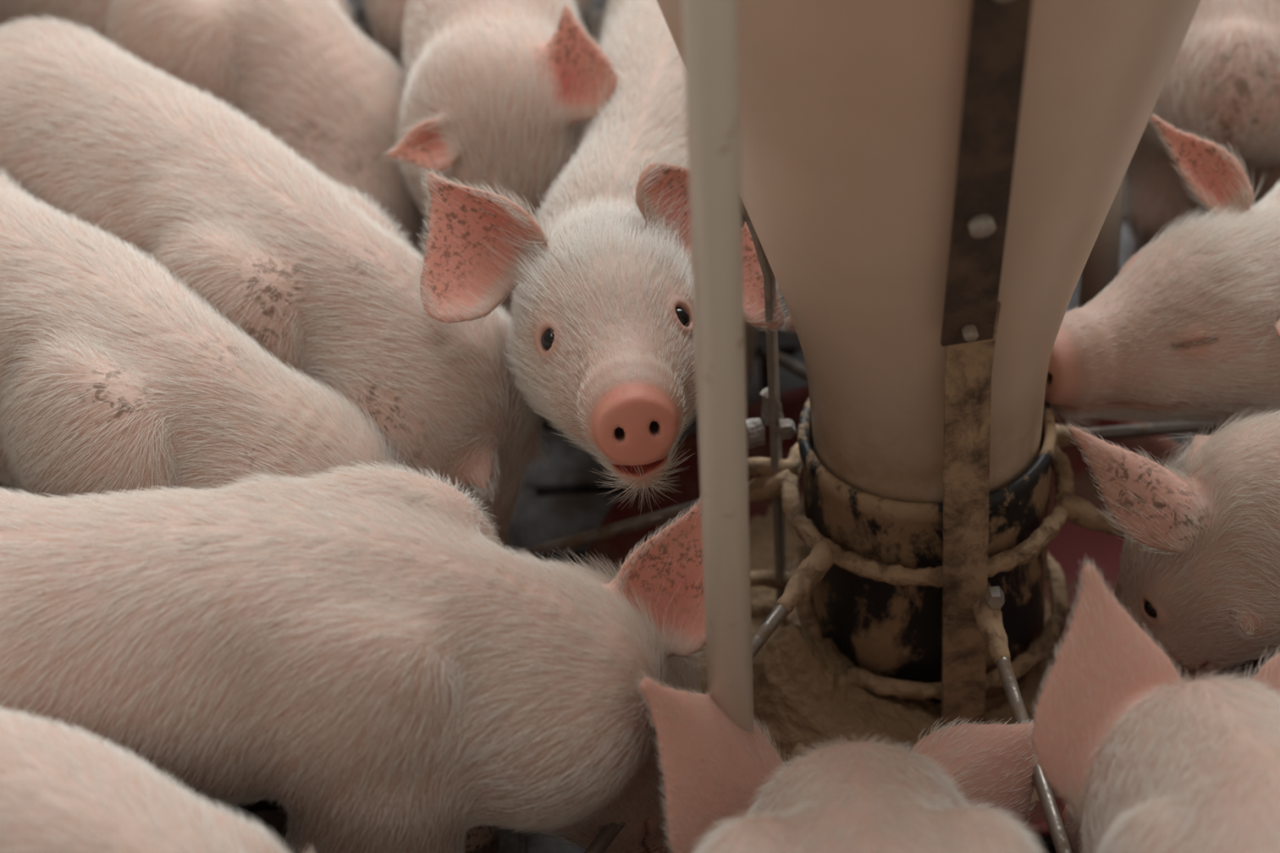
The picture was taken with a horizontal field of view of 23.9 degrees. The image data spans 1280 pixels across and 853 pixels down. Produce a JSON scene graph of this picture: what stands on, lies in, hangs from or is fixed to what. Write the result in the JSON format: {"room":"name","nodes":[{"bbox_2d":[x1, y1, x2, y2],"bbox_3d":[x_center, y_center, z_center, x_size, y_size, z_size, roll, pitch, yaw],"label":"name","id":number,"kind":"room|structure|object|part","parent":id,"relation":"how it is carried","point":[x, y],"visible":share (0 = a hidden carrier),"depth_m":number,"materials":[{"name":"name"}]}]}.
{"room":"farm building","nodes":[
{"label":"farm building","id":0,"kind":"room"},
{"bbox_2d":[0,0,1279,852],"bbox_3d":[0.139,-0.215,2.819,3.524,0.025,4.244,-3,39,0],"label":"floor","id":1,"kind":"structure","parent":0,"point":[562,499],"depth_m":2.49,"materials":[{"name":"grey concrete"}]},
{"bbox_2d":[0,703,315,852],"bbox_3d":[-0.352,0.348,1.853,0.597,0.355,0.217,14,42,20],"label":"piglet","id":2,"kind":"object","parent":1,"relation":"on","point":[62,790],"visible":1,"depth_m":1.75,"materials":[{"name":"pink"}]},
{"bbox_2d":[0,166,410,501],"bbox_3d":[-0.426,0.002,2.286,0.656,0.355,0.219,26,47,31],"label":"piglet","id":3,"kind":"object","parent":1,"relation":"on","point":[114,375],"visible":0.38,"depth_m":2.11,"materials":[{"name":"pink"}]},
{"bbox_2d":[0,0,428,258],"bbox_3d":[-0.435,-0.311,2.686,0.748,0.373,0.222,28,48,33],"label":"piglet","id":4,"kind":"object","parent":1,"relation":"on","point":[301,69],"visible":0.32,"depth_m":2.47,"materials":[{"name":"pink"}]},
{"bbox_2d":[0,13,549,551],"bbox_3d":[-0.355,-0.091,2.389,0.703,0.364,0.217,29,49,33],"label":"piglet","id":5,"kind":"object","parent":1,"relation":"on","point":[317,275],"visible":0.5,"depth_m":2.20,"materials":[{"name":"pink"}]},
{"bbox_2d":[0,457,706,852],"bbox_3d":[-0.278,0.198,2.034,0.679,0.355,0.246,-3,39,0],"label":"piglet","id":6,"kind":"object","parent":1,"relation":"on","point":[361,652],"visible":0.8,"depth_m":1.91},
{"bbox_2d":[360,0,620,322],"bbox_3d":[-0.170,-0.431,2.776,0.208,0.388,1.005,-8,39,-6],"label":"piglet","id":7,"kind":"object","parent":1,"relation":"on","point":[500,89],"visible":0.63,"depth_m":2.34,"materials":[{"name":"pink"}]},
{"bbox_2d":[410,0,789,514],"bbox_3d":[0.015,-0.197,2.475,0.258,0.390,0.962,2,39,6],"label":"piglet","id":8,"kind":"object","parent":1,"relation":"on","point":[602,342],"visible":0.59,"depth_m":2.14,"materials":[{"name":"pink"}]},
{"bbox_2d":[780,311,795,335],"bbox_3d":[0.248,-0.221,2.521,0.221,0.349,0.651,4,39,8],"label":"piglet","id":9,"kind":"object","parent":1,"relation":"on","point":[791,327],"visible":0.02,"depth_m":2.34,"materials":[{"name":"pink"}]},
{"bbox_2d":[634,669,1046,852],"bbox_3d":[0.153,0.405,1.792,0.279,0.350,0.794,-3,39,0],"label":"piglet","id":10,"kind":"object","parent":1,"relation":"on","point":[966,788],"visible":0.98,"depth_m":1.90,"materials":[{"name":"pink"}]},
{"bbox_2d":[513,0,1279,852],"bbox_3d":[0.193,-0.176,1.952,0.634,1.000,0.739,-4,39,1],"label":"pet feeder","id":11,"kind":"object","parent":1,"relation":"on","point":[929,188],"visible":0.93,"depth_m":2.01,"materials":[{"name":"beige plastic"}]},
{"bbox_3d":[0.005,0.094,2.292,0.219,0.157,0.011,2,39,6],"label":"divider rod","id":12,"kind":"part","parent":11,"relation":"part of","materials":[{"name":"metal"}]},
{"bbox_3d":[0.048,0.232,2.119,0.012,0.159,0.316,22,45,27],"label":"divider rod","id":13,"kind":"part","parent":11,"relation":"part of","materials":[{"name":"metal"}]},
{"bbox_2d":[682,0,754,732],"bbox_3d":[0.035,-0.276,1.606,0.030,1.300,0.030,-3,39,0],"label":"pipe","id":14,"kind":"object","parent":11,"relation":"attached to","point":[710,41],"visible":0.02,"depth_m":1.77,"materials":[{"name":"white plastic"}]},
{"bbox_3d":[0.138,-0.017,2.416,0.011,0.155,0.205,-15,41,-15],"label":"divider rod","id":15,"kind":"part","parent":11,"relation":"part of","materials":[{"name":"metal"}]},
{"bbox_2d":[684,492,1062,841],"bbox_3d":[0.218,0.144,2.304,0.440,0.117,0.440,-3,39,0],"label":"feed mash","id":16,"kind":"object","parent":11,"relation":"in","point":[799,695],"visible":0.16,"depth_m":2.22,"materials":[{"name":"brown food"}]},
{"bbox_3d":[0.272,0.274,2.063,0.012,0.135,0.346,-8,39,-6],"label":"divider rod","id":17,"kind":"part","parent":11,"relation":"part of","materials":[{"name":"metal"}]},
{"bbox_2d":[1078,173,1125,307],"bbox_3d":[0.344,-0.544,2.063,0.030,1.300,0.030,-3,39,0],"label":"pipe","id":18,"kind":"object","parent":11,"relation":"attached to","point":[1101,267],"visible":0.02,"depth_m":2.38,"materials":[{"name":"white plastic"}]},
{"bbox_3d":[0.388,0.025,2.341,0.206,0.151,0.011,-24,44,-24],"label":"divider rod","id":19,"kind":"part","parent":11,"relation":"part of","materials":[{"name":"metal"}]},
{"bbox_2d":[1023,552,1279,852],"bbox_3d":[0.397,0.375,1.759,0.232,0.372,0.694,-10,40,-9],"label":"piglet","id":20,"kind":"object","parent":1,"relation":"on","point":[1141,758],"visible":1,"depth_m":1.84,"materials":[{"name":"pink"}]},
{"bbox_2d":[1044,111,1279,428],"bbox_3d":[0.696,-0.172,2.434,0.977,0.348,0.229,-29,45,-28],"label":"piglet","id":21,"kind":"object","parent":1,"relation":"on","point":[1188,328],"visible":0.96,"depth_m":2.18},
{"bbox_2d":[1062,404,1279,683],"bbox_3d":[0.735,0.121,2.095,0.877,0.316,0.219,2,39,7],"label":"piglet","id":22,"kind":"object","parent":1,"relation":"on","point":[1200,567],"visible":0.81,"depth_m":2.10,"materials":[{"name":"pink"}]},
{"bbox_2d":[1121,0,1279,257],"bbox_3d":[0.556,-0.421,2.744,0.218,0.356,0.734,7,40,12],"label":"piglet","id":23,"kind":"object","parent":1,"relation":"on","point":[1222,84],"visible":0.47,"depth_m":2.43,"materials":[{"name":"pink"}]}
]}

